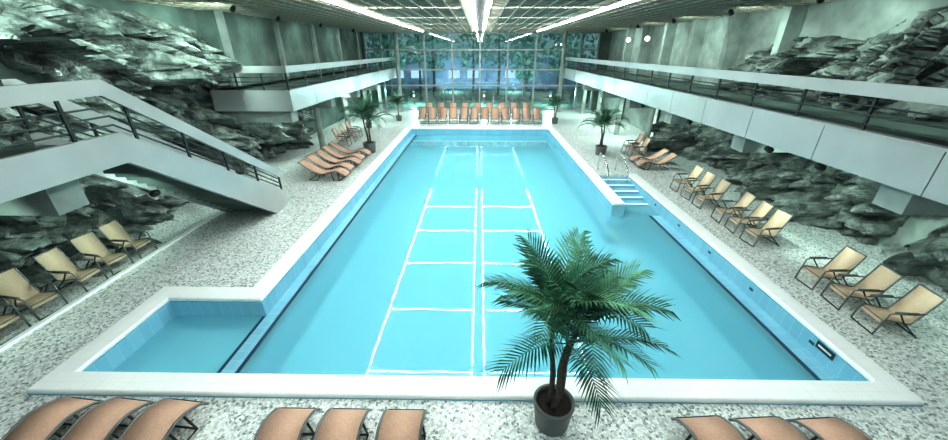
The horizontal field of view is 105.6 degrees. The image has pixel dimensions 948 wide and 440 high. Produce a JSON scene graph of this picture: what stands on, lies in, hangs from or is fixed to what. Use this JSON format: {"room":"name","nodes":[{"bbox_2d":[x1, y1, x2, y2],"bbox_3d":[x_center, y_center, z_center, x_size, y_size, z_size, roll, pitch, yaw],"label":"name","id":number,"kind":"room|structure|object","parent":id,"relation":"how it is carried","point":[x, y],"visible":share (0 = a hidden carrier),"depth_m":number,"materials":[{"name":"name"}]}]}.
{"room":"indoor swimming pool","nodes":[
{"label":"indoor swimming pool","id":0,"kind":"room"},
{"bbox_2d":[0,0,314,286],"bbox_3d":[-10.795,-3.824,13.011,4.006,7.066,25.591,0,25,1],"label":"wall","id":1,"kind":"structure","parent":0,"point":[65,42],"depth_m":11.22,"materials":[{"name":"stone"}]},
{"bbox_2d":[0,210,223,351],"bbox_3d":[-9.531,1.251,10.153,0.120,0.060,13.000,0,25,1],"label":"trim","id":2,"kind":"structure","parent":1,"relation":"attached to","point":[60,311],"depth_m":9.04,"materials":[{"name":"tile"}]},
{"bbox_2d":[204,57,396,122],"bbox_3d":[-9.536,-9.932,25.165,3.920,2.350,21.900,0,25,1],"label":"balcony","id":3,"kind":"object","parent":1,"relation":"attached to","point":[277,102],"visible":0.87,"depth_m":16.19,"materials":[{"name":"paint"}]},
{"bbox_2d":[0,0,363,256],"bbox_3d":[-11.444,-5.689,16.306,1.200,7.850,42.000,0,25,1],"label":"wall","id":4,"kind":"structure","parent":0,"point":[250,40],"depth_m":18.05,"materials":[{"name":"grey concrete"}]},
{"bbox_2d":[0,109,947,439],"bbox_3d":[0.405,-2.178,17.770,24.300,0.250,42.000,0,25,1],"label":"floor","id":5,"kind":"structure","parent":0,"point":[237,248],"depth_m":8.60,"materials":[{"name":"stone"}]},
{"bbox_2d":[0,303,30,344],"bbox_3d":[-10.125,2.004,7.423,0.918,1.012,0.642,1,25,3],"label":"deck chair","id":6,"kind":"object","parent":5,"relation":"on","point":[5,319],"visible":1,"depth_m":7.63,"materials":[{"name":"beige fabric"}]},
{"bbox_2d":[0,267,68,320],"bbox_3d":[-10.113,1.660,8.152,0.918,1.012,0.642,3,26,7],"label":"deck chair","id":7,"kind":"object","parent":5,"relation":"on","point":[16,289],"visible":0.92,"depth_m":8.18,"materials":[{"name":"beige fabric"}]},
{"bbox_2d":[1,396,103,439],"bbox_3d":[-6.554,3.259,4.946,0.719,0.866,2.191,3,25,6],"label":"sun lounger","id":8,"kind":"object","parent":5,"relation":"on","point":[44,421],"visible":0.88,"depth_m":5.44,"materials":[{"name":"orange fabric"}]},
{"bbox_2d":[32,246,108,291],"bbox_3d":[-10.098,1.236,9.048,0.918,1.012,0.642,0,25,1],"label":"deck chair","id":9,"kind":"object","parent":5,"relation":"on","point":[54,261],"visible":0.99,"depth_m":9.01,"materials":[{"name":"beige fabric"}]},
{"bbox_2d":[69,231,133,274],"bbox_3d":[-10.085,0.891,9.779,0.918,1.012,0.642,4,26,7],"label":"deck chair","id":10,"kind":"object","parent":5,"relation":"on","point":[88,244],"visible":0.96,"depth_m":9.77,"materials":[{"name":"beige fabric"}]},
{"bbox_2d":[59,397,156,439],"bbox_3d":[-5.705,3.264,4.934,0.719,0.866,2.191,3,25,6],"label":"sun lounger","id":11,"kind":"object","parent":5,"relation":"on","point":[100,421],"visible":0.91,"depth_m":5.43,"materials":[{"name":"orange fabric"}]},
{"bbox_2d":[97,219,157,258],"bbox_3d":[-10.074,0.552,10.496,0.918,1.012,0.642,1,25,2],"label":"deck chair","id":12,"kind":"object","parent":5,"relation":"on","point":[113,231],"visible":0.94,"depth_m":10.47,"materials":[{"name":"beige fabric"}]},
{"bbox_2d":[0,79,287,215],"bbox_3d":[-9.560,0.117,6.796,4.300,4.980,13.900,0,25,1],"label":"staircase","id":13,"kind":"structure","parent":5,"relation":"on","point":[40,177],"depth_m":7.59,"materials":[{"name":"paint"}]},
{"bbox_2d":[149,190,160,196],"bbox_3d":[-7.869,-0.658,8.895,0.222,0.211,0.180,4,26,9],"label":"spotlight","id":14,"kind":"object","parent":13,"relation":"attached to","point":[153,193],"visible":1,"depth_m":8.84,"materials":[{"name":"black metal"}]},
{"bbox_2d":[117,398,208,439],"bbox_3d":[-4.855,3.270,4.923,0.719,0.866,2.191,3,25,6],"label":"sun lounger","id":15,"kind":"object","parent":5,"relation":"on","point":[157,421],"visible":1,"depth_m":5.43,"materials":[{"name":"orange fabric"}]},
{"bbox_2d":[254,407,319,439],"bbox_3d":[-2.856,3.326,4.850,0.687,0.827,2.092,0,25,1],"label":"sun lounger","id":16,"kind":"object","parent":5,"relation":"on","point":[282,423],"visible":0.98,"depth_m":5.38,"materials":[{"name":"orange fabric"}]},
{"bbox_2d":[313,107,325,150],"bbox_3d":[-9.079,-5.338,21.190,0.340,2.540,0.340,0,25,1],"label":"column","id":17,"kind":"structure","parent":5,"relation":"on","point":[316,110],"depth_m":21.01,"materials":[{"name":"concrete"}]},
{"bbox_2d":[298,159,350,180],"bbox_3d":[-6.957,-2.344,16.818,2.152,0.851,0.706,1,25,2],"label":"sun lounger","id":18,"kind":"object","parent":5,"relation":"on","point":[306,163],"visible":1,"depth_m":16.75,"materials":[{"name":"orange fabric"}]},
{"bbox_2d":[305,153,354,174],"bbox_3d":[-7.024,-2.738,17.650,2.152,0.851,0.706,2,25,4],"label":"sun lounger","id":19,"kind":"object","parent":5,"relation":"on","point":[315,159],"visible":0.97,"depth_m":17.60,"materials":[{"name":"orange fabric"}]},
{"bbox_2d":[314,149,361,168],"bbox_3d":[-6.930,-3.130,18.481,2.152,0.851,0.706,0,25,-1],"label":"sun lounger","id":20,"kind":"object","parent":5,"relation":"on","point":[319,152],"visible":0.92,"depth_m":18.42,"materials":[{"name":"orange fabric"}]},
{"bbox_2d":[331,127,351,145],"bbox_3d":[-8.325,-5.231,22.666,0.966,1.066,0.676,0,25,1],"label":"deck chair","id":21,"kind":"object","parent":5,"relation":"on","point":[334,130],"visible":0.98,"depth_m":22.63,"materials":[{"name":"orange fabric"}]},
{"bbox_2d":[312,408,371,439],"bbox_3d":[-2.006,3.332,4.838,0.687,0.827,2.092,0,25,1],"label":"sun lounger","id":22,"kind":"object","parent":5,"relation":"on","point":[336,423],"visible":1,"depth_m":5.38,"materials":[{"name":"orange fabric"}]},
{"bbox_2d":[320,145,364,163],"bbox_3d":[-6.996,-3.524,19.314,2.152,0.851,0.706,2,25,5],"label":"sun lounger","id":23,"kind":"object","parent":5,"relation":"on","point":[327,148],"visible":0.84,"depth_m":19.26,"materials":[{"name":"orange fabric"}]},
{"bbox_2d":[342,97,351,133],"bbox_3d":[-9.007,-7.389,25.529,0.340,2.540,0.340,0,25,1],"label":"column","id":24,"kind":"structure","parent":5,"relation":"on","point":[345,103],"depth_m":25.27,"materials":[{"name":"concrete"}]},
{"bbox_2d":[338,124,357,141],"bbox_3d":[-8.307,-5.744,23.751,0.966,1.066,0.676,0,25,1],"label":"deck chair","id":25,"kind":"object","parent":5,"relation":"on","point":[340,126],"visible":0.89,"depth_m":23.69,"materials":[{"name":"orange fabric"}]},
{"bbox_2d":[328,141,371,158],"bbox_3d":[-6.902,-3.917,20.144,2.152,0.851,0.706,0,25,0],"label":"sun lounger","id":26,"kind":"object","parent":5,"relation":"on","point":[334,144],"visible":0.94,"depth_m":20.08,"materials":[{"name":"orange fabric"}]},
{"bbox_2d":[344,121,362,137],"bbox_3d":[-8.289,-6.256,24.836,0.966,1.066,0.676,0,25,1],"label":"deck chair","id":27,"kind":"object","parent":5,"relation":"on","point":[346,122],"visible":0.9,"depth_m":24.80,"materials":[{"name":"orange fabric"}]},
{"bbox_2d":[362,90,367,121],"bbox_3d":[-8.935,-9.440,29.868,0.340,2.540,0.340,0,25,1],"label":"column","id":28,"kind":"structure","parent":5,"relation":"on","point":[363,91],"depth_m":29.36,"materials":[{"name":"concrete"}]},
{"bbox_2d":[351,97,379,127],"bbox_3d":[-8.243,-8.239,27.512,2.299,2.382,2.460,21,32,37],"label":"potted palm","id":29,"kind":"object","parent":5,"relation":"on","point":[368,103],"visible":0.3,"depth_m":27.61,"materials":[{"name":"plant"}]},
{"bbox_2d":[338,92,394,153],"bbox_3d":[-6.046,-5.545,20.666,3.246,3.362,3.473,16,30,30],"label":"potted palm","id":30,"kind":"object","parent":5,"relation":"on","point":[364,113],"visible":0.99,"depth_m":20.48,"materials":[{"name":"plant"}]},
{"bbox_2d":[377,85,382,111],"bbox_3d":[-8.866,-11.405,34.027,0.340,2.540,0.340,0,25,1],"label":"column","id":31,"kind":"structure","parent":5,"relation":"on","point":[379,86],"depth_m":33.85,"materials":[{"name":"concrete"}]},
{"bbox_2d":[386,91,407,120],"bbox_3d":[-6.427,-9.641,30.479,2.299,2.382,2.460,-11,27,-21],"label":"potted palm","id":32,"kind":"object","parent":5,"relation":"on","point":[394,99],"visible":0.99,"depth_m":30.22,"materials":[{"name":"plant"}]},
{"bbox_2d":[393,32,403,111],"bbox_3d":[-7.150,-13.876,34.047,0.400,6.990,0.400,0,25,1],"label":"column","id":33,"kind":"structure","parent":5,"relation":"on","point":[395,37],"depth_m":33.71,"materials":[{"name":"concrete"}]},
{"bbox_2d":[375,409,426,439],"bbox_3d":[-1.106,3.338,4.826,0.687,0.827,2.092,0,25,1],"label":"sun lounger","id":34,"kind":"object","parent":5,"relation":"on","point":[394,424],"visible":1,"depth_m":5.37,"materials":[{"name":"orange fabric"}]},
{"bbox_2d":[417,107,426,123],"bbox_3d":[-4.291,-8.619,29.706,0.744,1.172,1.062,1,25,2],"label":"deck chair","id":35,"kind":"object","parent":5,"relation":"on","point":[422,113],"visible":1,"depth_m":29.93,"materials":[{"name":"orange fabric"}]},
{"bbox_2d":[426,102,432,112],"bbox_3d":[-4.094,-9.985,32.596,0.744,1.172,1.062,0,25,1],"label":"deck chair","id":36,"kind":"object","parent":5,"relation":"on","point":[428,104],"visible":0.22,"depth_m":32.82,"materials":[{"name":"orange fabric"}]},
{"bbox_2d":[428,107,436,123],"bbox_3d":[-3.439,-8.613,29.694,0.744,1.172,1.062,-2,25,-4],"label":"deck chair","id":37,"kind":"object","parent":5,"relation":"on","point":[432,115],"visible":1,"depth_m":29.91,"materials":[{"name":"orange fabric"}]},
{"bbox_2d":[437,102,444,115],"bbox_3d":[-2.994,-9.978,32.581,0.744,1.172,1.062,0,25,1],"label":"deck chair","id":38,"kind":"object","parent":5,"relation":"on","point":[440,104],"visible":0.51,"depth_m":32.81,"materials":[{"name":"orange fabric"}]},
{"bbox_2d":[438,107,447,123],"bbox_3d":[-2.566,-8.607,29.682,0.744,1.172,1.062,3,25,6],"label":"deck chair","id":39,"kind":"object","parent":5,"relation":"on","point":[443,113],"visible":1,"depth_m":29.90,"materials":[{"name":"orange fabric"}]},
{"bbox_2d":[449,107,457,123],"bbox_3d":[-1.718,-8.602,29.671,0.744,1.172,1.062,-1,25,-3],"label":"deck chair","id":40,"kind":"object","parent":5,"relation":"on","point":[453,114],"visible":1,"depth_m":29.89,"materials":[{"name":"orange fabric"}]},
{"bbox_2d":[450,102,456,106],"bbox_3d":[-1.894,-9.971,32.566,0.744,1.172,1.062,0,25,1],"label":"deck chair","id":41,"kind":"object","parent":5,"relation":"on","point":[452,104],"visible":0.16,"depth_m":32.79,"materials":[{"name":"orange fabric"}]},
{"bbox_2d":[459,107,467,123],"bbox_3d":[-0.849,-8.597,29.659,0.744,1.172,1.062,1,25,3],"label":"deck chair","id":42,"kind":"object","parent":5,"relation":"on","point":[463,114],"visible":1,"depth_m":29.88,"materials":[{"name":"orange fabric"}]},
{"bbox_2d":[462,102,468,116],"bbox_3d":[-0.794,-9.964,32.551,0.744,1.172,1.062,0,25,1],"label":"deck chair","id":43,"kind":"object","parent":5,"relation":"on","point":[464,104],"visible":0.56,"depth_m":32.78,"materials":[{"name":"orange fabric"}]},
{"bbox_2d":[469,107,478,123],"bbox_3d":[0.013,-8.591,29.647,0.744,1.172,1.062,2,25,5],"label":"deck chair","id":44,"kind":"object","parent":5,"relation":"on","point":[474,113],"visible":1,"depth_m":29.86,"materials":[{"name":"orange fabric"}]},
{"bbox_2d":[27,129,922,406],"bbox_3d":[0.070,-1.135,17.494,15.550,1.899,24.000,0,25,1],"label":"swimming pool","id":45,"kind":"object","parent":5,"relation":"in","point":[387,287],"visible":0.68,"depth_m":11.01,"materials":[{"name":"liquid"}]},
{"bbox_2d":[26,127,923,405],"bbox_3d":[0.070,-2.043,17.064,15.550,0.110,24.000,0,25,1],"label":"pool coping","id":46,"kind":"object","parent":45,"relation":"on","point":[70,377],"visible":0.99,"depth_m":6.45,"materials":[{"name":"tile"}]},
{"bbox_2d":[597,152,608,182],"bbox_3d":[6.253,-2.584,17.342,0.060,1.050,1.710,0,25,1],"label":"pool handrail","id":47,"kind":"object","parent":46,"relation":"attached to","point":[600,152],"depth_m":17.13,"materials":[{"name":"silver metal"}]},
{"bbox_2d":[615,153,628,182],"bbox_3d":[7.152,-2.578,17.330,0.060,1.050,1.710,0,25,1],"label":"pool handrail","id":48,"kind":"object","parent":46,"relation":"attached to","point":[618,153],"depth_m":17.10,"materials":[{"name":"silver metal"}]},
{"bbox_2d":[601,177,654,243],"bbox_3d":[6.653,-0.563,16.095,1.420,1.642,3.780,0,25,1],"label":"steps","id":49,"kind":"structure","parent":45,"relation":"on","point":[635,222],"depth_m":14.73,"materials":[{"name":"blue tile"}]},
{"bbox_2d":[815,340,835,360],"bbox_3d":[7.210,2.676,7.395,0.023,0.160,0.400,0,25,1],"label":"skimmer","id":50,"kind":"object","parent":45,"relation":"attached to","point":[819,345],"visible":1,"depth_m":7.38,"materials":[{"name":"plastic"}]},
{"bbox_2d":[474,102,480,115],"bbox_3d":[0.305,-9.957,32.537,0.744,1.172,1.062,0,25,1],"label":"deck chair","id":51,"kind":"object","parent":5,"relation":"on","point":[476,104],"visible":0.46,"depth_m":32.77,"materials":[{"name":"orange fabric"}]},
{"bbox_2d":[480,107,488,121],"bbox_3d":[0.873,-8.585,29.635,0.744,1.172,1.062,2,25,5],"label":"deck chair","id":52,"kind":"object","parent":5,"relation":"on","point":[484,115],"visible":1,"depth_m":29.86,"materials":[{"name":"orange fabric"}]},
{"bbox_2d":[486,102,492,115],"bbox_3d":[1.405,-9.950,32.522,0.744,1.172,1.062,0,25,1],"label":"deck chair","id":53,"kind":"object","parent":5,"relation":"on","point":[488,104],"visible":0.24,"depth_m":32.75,"materials":[{"name":"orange fabric"}]},
{"bbox_2d":[490,107,499,121],"bbox_3d":[1.730,-8.580,29.624,0.744,1.172,1.062,1,25,3],"label":"deck chair","id":54,"kind":"object","parent":5,"relation":"on","point":[494,114],"visible":1,"depth_m":29.85,"materials":[{"name":"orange fabric"}]},
{"bbox_2d":[498,102,504,115],"bbox_3d":[2.505,-9.943,32.507,0.744,1.172,1.062,0,25,1],"label":"deck chair","id":55,"kind":"object","parent":5,"relation":"on","point":[500,104],"visible":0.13,"depth_m":32.74,"materials":[{"name":"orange fabric"}]},
{"bbox_2d":[501,107,509,121],"bbox_3d":[2.582,-8.574,29.612,0.744,1.172,1.062,-1,25,-3],"label":"deck chair","id":56,"kind":"object","parent":5,"relation":"on","point":[505,113],"visible":1,"depth_m":29.84,"materials":[{"name":"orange fabric"}]},
{"bbox_2d":[510,102,516,116],"bbox_3d":[3.605,-9.936,32.492,0.744,1.172,1.062,0,25,1],"label":"deck chair","id":57,"kind":"object","parent":5,"relation":"on","point":[512,104],"visible":0.64,"depth_m":32.71,"materials":[{"name":"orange fabric"}]},
{"bbox_2d":[512,107,520,121],"bbox_3d":[3.452,-8.569,29.600,0.744,1.172,1.062,2,25,4],"label":"deck chair","id":58,"kind":"object","parent":5,"relation":"on","point":[516,114],"visible":1,"depth_m":29.82,"materials":[{"name":"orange fabric"}]},
{"bbox_2d":[521,107,530,123],"bbox_3d":[4.306,-8.563,29.589,0.744,1.172,1.062,0,25,0],"label":"deck chair","id":59,"kind":"object","parent":5,"relation":"on","point":[526,113],"visible":1,"depth_m":29.81,"materials":[{"name":"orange fabric"}]},
{"bbox_2d":[522,102,530,111],"bbox_3d":[4.705,-9.929,32.477,0.744,1.172,1.062,0,25,1],"label":"deck chair","id":60,"kind":"object","parent":5,"relation":"on","point":[524,104],"visible":0.35,"depth_m":32.70,"materials":[{"name":"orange fabric"}]},
{"bbox_2d":[532,108,541,123],"bbox_3d":[5.165,-8.558,29.577,0.744,1.172,1.062,0,25,-1],"label":"deck chair","id":61,"kind":"object","parent":5,"relation":"on","point":[535,111],"visible":1,"depth_m":29.81,"materials":[{"name":"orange fabric"}]},
{"bbox_2d":[541,91,568,123],"bbox_3d":[6.588,-9.136,29.247,2.605,2.522,2.435,4,26,8],"label":"potted palm","id":62,"kind":"object","parent":5,"relation":"on","point":[553,101],"visible":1,"depth_m":29.06,"materials":[{"name":"plant"}]},
{"bbox_2d":[556,31,567,111],"bbox_3d":[8.248,-13.777,33.838,0.400,6.990,0.400,0,25,1],"label":"column","id":63,"kind":"structure","parent":5,"relation":"on","point":[565,33],"depth_m":33.44,"materials":[{"name":"concrete"}]},
{"bbox_2d":[475,225,681,436],"bbox_3d":[1.353,1.847,5.243,2.766,3.179,2.854,0,25,1],"label":"potted palm","id":64,"kind":"object","parent":5,"relation":"on","point":[566,293],"visible":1,"depth_m":4.78,"materials":[{"name":"plant"}]},
{"bbox_2d":[581,90,586,113],"bbox_3d":[10.332,-11.282,33.766,0.340,2.540,0.340,0,25,1],"label":"column","id":65,"kind":"structure","parent":5,"relation":"on","point":[584,92],"depth_m":33.74,"materials":[{"name":"concrete"}]},
{"bbox_2d":[595,91,601,120],"bbox_3d":[10.263,-9.317,29.608,0.340,2.540,0.340,0,25,1],"label":"column","id":66,"kind":"structure","parent":5,"relation":"on","point":[598,108],"depth_m":29.43,"materials":[{"name":"concrete"}]},
{"bbox_2d":[579,102,629,155],"bbox_3d":[7.308,-5.155,20.334,2.840,2.942,3.039,-11,27,-21],"label":"potted palm","id":67,"kind":"object","parent":5,"relation":"on","point":[604,119],"visible":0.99,"depth_m":20.03,"materials":[{"name":"plant"}]},
{"bbox_2d":[614,98,624,134],"bbox_3d":[10.191,-7.266,25.269,0.340,2.540,0.340,0,25,1],"label":"column","id":68,"kind":"structure","parent":5,"relation":"on","point":[621,100],"depth_m":25.10,"materials":[{"name":"concrete"}]},
{"bbox_2d":[621,133,644,153],"bbox_3d":[9.281,-4.477,21.071,0.966,1.066,0.676,0,25,1],"label":"deck chair","id":69,"kind":"object","parent":5,"relation":"on","point":[641,136],"visible":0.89,"depth_m":21.01,"materials":[{"name":"beige fabric"}]},
{"bbox_2d":[627,137,650,156],"bbox_3d":[9.267,-4.092,20.257,0.966,1.066,0.676,0,25,1],"label":"deck chair","id":70,"kind":"object","parent":5,"relation":"on","point":[647,140],"visible":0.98,"depth_m":20.24,"materials":[{"name":"beige fabric"}]},
{"bbox_2d":[642,108,655,152],"bbox_3d":[10.119,-5.215,20.930,0.340,2.540,0.340,0,25,1],"label":"column","id":71,"kind":"structure","parent":5,"relation":"on","point":[651,113],"depth_m":20.65,"materials":[{"name":"concrete"}]},
{"bbox_2d":[628,148,669,164],"bbox_3d":[9.283,-3.389,19.151,1.892,0.748,0.621,0,25,1],"label":"sun lounger","id":72,"kind":"object","parent":5,"relation":"on","point":[663,151],"visible":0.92,"depth_m":19.09,"materials":[{"name":"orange fabric"}]},
{"bbox_2d":[635,152,678,169],"bbox_3d":[9.269,-3.005,18.338,1.892,0.748,0.621,0,25,1],"label":"sun lounger","id":73,"kind":"object","parent":5,"relation":"on","point":[673,155],"visible":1,"depth_m":18.26,"materials":[{"name":"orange fabric"}]},
{"bbox_2d":[670,165,703,191],"bbox_3d":[9.085,-1.776,15.383,0.946,1.044,0.662,0,25,0],"label":"deck chair","id":74,"kind":"object","parent":5,"relation":"on","point":[696,172],"visible":0.95,"depth_m":15.33,"materials":[{"name":"beige fabric"}]},
{"bbox_2d":[680,171,716,199],"bbox_3d":[9.071,-1.395,14.575,0.946,1.044,0.662,-3,25,-6],"label":"deck chair","id":75,"kind":"object","parent":5,"relation":"on","point":[708,178],"visible":0.91,"depth_m":14.54,"materials":[{"name":"beige fabric"}]},
{"bbox_2d":[671,415,745,439],"bbox_3d":[3.541,3.404,4.592,0.752,0.906,2.291,-1,25,-3],"label":"sun lounger","id":76,"kind":"object","parent":5,"relation":"on","point":[710,427],"visible":1,"depth_m":5.29,"materials":[{"name":"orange fabric"}]},
{"bbox_2d":[691,178,731,208],"bbox_3d":[9.058,-1.008,13.757,0.946,1.044,0.662,-1,25,-1],"label":"deck chair","id":77,"kind":"object","parent":5,"relation":"on","point":[723,185],"visible":1,"depth_m":13.71,"materials":[{"name":"beige fabric"}]},
{"bbox_2d":[710,191,756,224],"bbox_3d":[9.038,-0.449,12.575,0.946,1.044,0.662,2,25,5],"label":"deck chair","id":78,"kind":"object","parent":5,"relation":"on","point":[747,198],"visible":0.9,"depth_m":12.51,"materials":[{"name":"beige fabric"}]},
{"bbox_2d":[724,200,773,233],"bbox_3d":[9.026,-0.106,11.850,0.946,1.044,0.662,3,25,6],"label":"deck chair","id":79,"kind":"object","parent":5,"relation":"on","point":[764,207],"visible":0.91,"depth_m":11.79,"materials":[{"name":"beige fabric"}]},
{"bbox_2d":[739,208,792,246],"bbox_3d":[9.014,0.230,11.138,0.946,1.044,0.662,-2,25,-4],"label":"deck chair","id":80,"kind":"object","parent":5,"relation":"on","point":[778,220],"visible":1,"depth_m":11.11,"materials":[{"name":"beige fabric"}]},
{"bbox_2d":[728,416,809,439],"bbox_3d":[4.441,3.410,4.580,0.752,0.906,2.291,-1,25,-3],"label":"sun lounger","id":81,"kind":"object","parent":5,"relation":"on","point":[763,427],"visible":1,"depth_m":5.29,"materials":[{"name":"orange fabric"}]},
{"bbox_2d":[786,417,872,439],"bbox_3d":[5.341,3.415,4.568,0.752,0.906,2.291,-1,25,-3],"label":"sun lounger","id":82,"kind":"object","parent":5,"relation":"on","point":[823,428],"visible":0.94,"depth_m":5.29,"materials":[{"name":"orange fabric"}]},
{"bbox_2d":[794,245,866,290],"bbox_3d":[8.979,1.204,9.103,0.927,1.023,0.649,1,25,2],"label":"deck chair","id":83,"kind":"object","parent":5,"relation":"on","point":[848,258],"visible":0.91,"depth_m":9.06,"materials":[{"name":"beige fabric"}]},
{"bbox_2d":[820,263,903,309],"bbox_3d":[8.967,1.549,8.374,0.927,1.023,0.649,3,25,7],"label":"deck chair","id":84,"kind":"object","parent":5,"relation":"on","point":[881,278],"visible":0.94,"depth_m":8.32,"materials":[{"name":"beige fabric"}]},
{"bbox_2d":[850,283,945,338],"bbox_3d":[8.955,1.891,7.651,0.927,1.023,0.649,3,26,7],"label":"deck chair","id":85,"kind":"object","parent":5,"relation":"on","point":[909,308],"visible":1,"depth_m":7.59,"materials":[{"name":"beige fabric"}]},
{"bbox_2d":[357,30,611,109],"bbox_3d":[0.723,-14.651,35.265,24.300,7.850,0.300,0,25,1],"label":"wall","id":86,"kind":"structure","parent":0,"point":[605,40],"depth_m":34.48,"materials":[{"name":"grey concrete"}]},
{"bbox_2d":[362,32,600,109],"bbox_3d":[0.671,-14.438,35.223,22.360,7.040,0.160,0,25,1],"label":"window","id":87,"kind":"structure","parent":86,"relation":"in","point":[363,33],"depth_m":34.47,"materials":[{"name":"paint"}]},
{"bbox_2d":[131,0,842,31],"bbox_3d":[0.405,-8.692,14.690,24.300,0.160,42.000,0,25,1],"label":"ceiling","id":88,"kind":"structure","parent":0,"point":[423,15],"depth_m":16.03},
{"bbox_2d":[229,5,235,12],"bbox_3d":[-8.476,-7.427,12.676,0.237,0.234,0.179,11,28,23],"label":"spotlight","id":89,"kind":"object","parent":88,"relation":"attached to","point":[232,9],"visible":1,"depth_m":12.63,"materials":[{"name":"black metal"}]},
{"bbox_2d":[323,0,636,31],"bbox_3d":[0.254,-8.580,14.635,10.200,0.105,37.800,0,25,1],"label":"light strips","id":90,"kind":"object","parent":88,"relation":"attached to","point":[488,1],"depth_m":15.47,"materials":[{"name":"white plastic"}]},
{"bbox_2d":[728,9,733,15],"bbox_3d":[9.834,-7.951,13.784,0.237,0.233,0.179,-10,27,-21],"label":"spotlight","id":91,"kind":"object","parent":88,"relation":"hanging from","point":[731,12],"visible":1,"depth_m":13.73,"materials":[{"name":"black metal"}]},
{"bbox_2d":[601,0,947,249],"bbox_3d":[12.404,-5.536,15.983,0.900,7.850,42.000,0,25,1],"label":"wall","id":92,"kind":"structure","parent":0,"point":[719,43],"depth_m":15.74,"materials":[{"name":"concrete"}]},
{"bbox_2d":[650,109,660,135],"bbox_3d":[12.591,-7.045,25.223,0.155,2.180,1.160,0,25,1],"label":"door","id":93,"kind":"structure","parent":92,"relation":"in","point":[657,111],"depth_m":24.78,"materials":[{"name":"white paint"}]},
{"bbox_2d":[564,57,947,214],"bbox_3d":[10.410,-6.193,17.254,4.310,2.350,38.800,0,25,1],"label":"balcony","id":94,"kind":"object","parent":92,"relation":"attached to","point":[908,155],"visible":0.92,"depth_m":8.95,"materials":[{"name":"paint"}]},
{"bbox_2d":[764,146,773,152],"bbox_3d":[8.349,-1.993,10.195,0.231,0.222,0.179,-5,26,-11],"label":"spotlight","id":95,"kind":"object","parent":94,"relation":"attached to","point":[768,149],"visible":0.99,"depth_m":10.15,"materials":[{"name":"black metal"}]},
{"bbox_2d":[814,163,826,171],"bbox_3d":[8.323,-1.267,8.658,0.231,0.222,0.179,-5,26,-11],"label":"spotlight","id":96,"kind":"object","parent":94,"relation":"attached to","point":[820,167],"visible":0.99,"depth_m":8.61,"materials":[{"name":"black metal"}]},
{"bbox_2d":[637,7,947,293],"bbox_3d":[11.427,-3.264,11.816,3.926,7.060,23.550,0,25,1],"label":"wall","id":97,"kind":"structure","parent":0,"point":[786,181],"depth_m":12.00,"materials":[{"name":"stone"}]},
{"label":"outside","id":98,"kind":"structure","parent":0,"visible":0},
{"bbox_2d":[371,88,590,107],"bbox_3d":[0.888,-20.032,55.949,80.000,0.200,41.700,0,25,1],"label":"ground","id":99,"kind":"structure","parent":98,"point":[442,95],"depth_m":47.61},
{"bbox_2d":[365,34,392,92],"bbox_3d":[-13.926,-24.343,50.519,6.748,12.248,6.564,23,33,39],"label":"tree","id":100,"kind":"object","parent":99,"relation":"on","point":[371,38],"visible":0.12,"depth_m":49.81,"materials":[{"name":"green plant"}]},
{"bbox_2d":[367,34,407,99],"bbox_3d":[-10.357,-18.744,43.261,5.016,8.334,4.589,-12,28,-23],"label":"tree","id":101,"kind":"object","parent":99,"relation":"on","point":[384,38],"visible":0.43,"depth_m":42.26,"materials":[{"name":"green plant"}]},
{"bbox_2d":[397,34,440,90],"bbox_3d":[-8.149,-25.279,52.416,6.692,12.318,7.114,0,25,1],"label":"tree","id":102,"kind":"object","parent":99,"relation":"on","point":[399,35],"visible":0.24,"depth_m":52.16,"materials":[{"name":"green plant"}]},
{"bbox_2d":[406,34,453,97],"bbox_3d":[-5.083,-20.918,45.513,5.685,10.337,5.446,-17,30,-31],"label":"tree","id":103,"kind":"object","parent":99,"relation":"on","point":[433,39],"visible":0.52,"depth_m":45.06,"materials":[{"name":"green plant"}]},
{"bbox_2d":[455,34,490,91],"bbox_3d":[-0.160,-23.751,51.642,5.711,10.220,5.775,0,25,1],"label":"tree","id":104,"kind":"object","parent":99,"relation":"on","point":[474,62],"visible":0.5,"depth_m":51.64,"materials":[{"name":"green plant"}]},
{"bbox_2d":[368,57,595,88],"bbox_3d":[0.937,-23.566,57.928,60.000,4.700,1.100,0,25,1],"label":"annex building","id":105,"kind":"structure","parent":99,"relation":"on","point":[408,77],"depth_m":57.71,"materials":[{"name":"blue glass"}]},
{"bbox_2d":[475,34,523,95],"bbox_3d":[3.375,-22.121,46.870,6.388,11.349,5.905,0,25,1],"label":"tree","id":106,"kind":"object","parent":99,"relation":"on","point":[496,41],"visible":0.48,"depth_m":47.04,"materials":[{"name":"green plant"}]},
{"bbox_2d":[510,35,542,100],"bbox_3d":[6.234,-18.239,43.340,3.917,7.355,4.045,0,25,1],"label":"tree","id":107,"kind":"object","parent":99,"relation":"on","point":[525,41],"visible":0.84,"depth_m":42.52,"materials":[{"name":"green plant"}]},
{"bbox_2d":[505,34,553,90],"bbox_3d":[7.863,-25.137,52.072,6.513,12.356,6.416,-16,30,-31],"label":"tree","id":108,"kind":"object","parent":99,"relation":"on","point":[520,37],"visible":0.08,"depth_m":51.98,"materials":[{"name":"green plant"}]},
{"bbox_2d":[540,34,583,97],"bbox_3d":[10.584,-19.977,44.695,5.259,9.335,5.132,0,25,1],"label":"tree","id":109,"kind":"object","parent":99,"relation":"on","point":[558,56],"visible":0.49,"depth_m":43.77,"materials":[{"name":"green plant"}]},
{"bbox_2d":[561,34,598,93],"bbox_3d":[14.943,-23.416,49.623,6.319,11.339,6.079,0,25,1],"label":"tree","id":110,"kind":"object","parent":99,"relation":"on","point":[592,36],"visible":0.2,"depth_m":49.16,"materials":[{"name":"green plant"}]}
]}

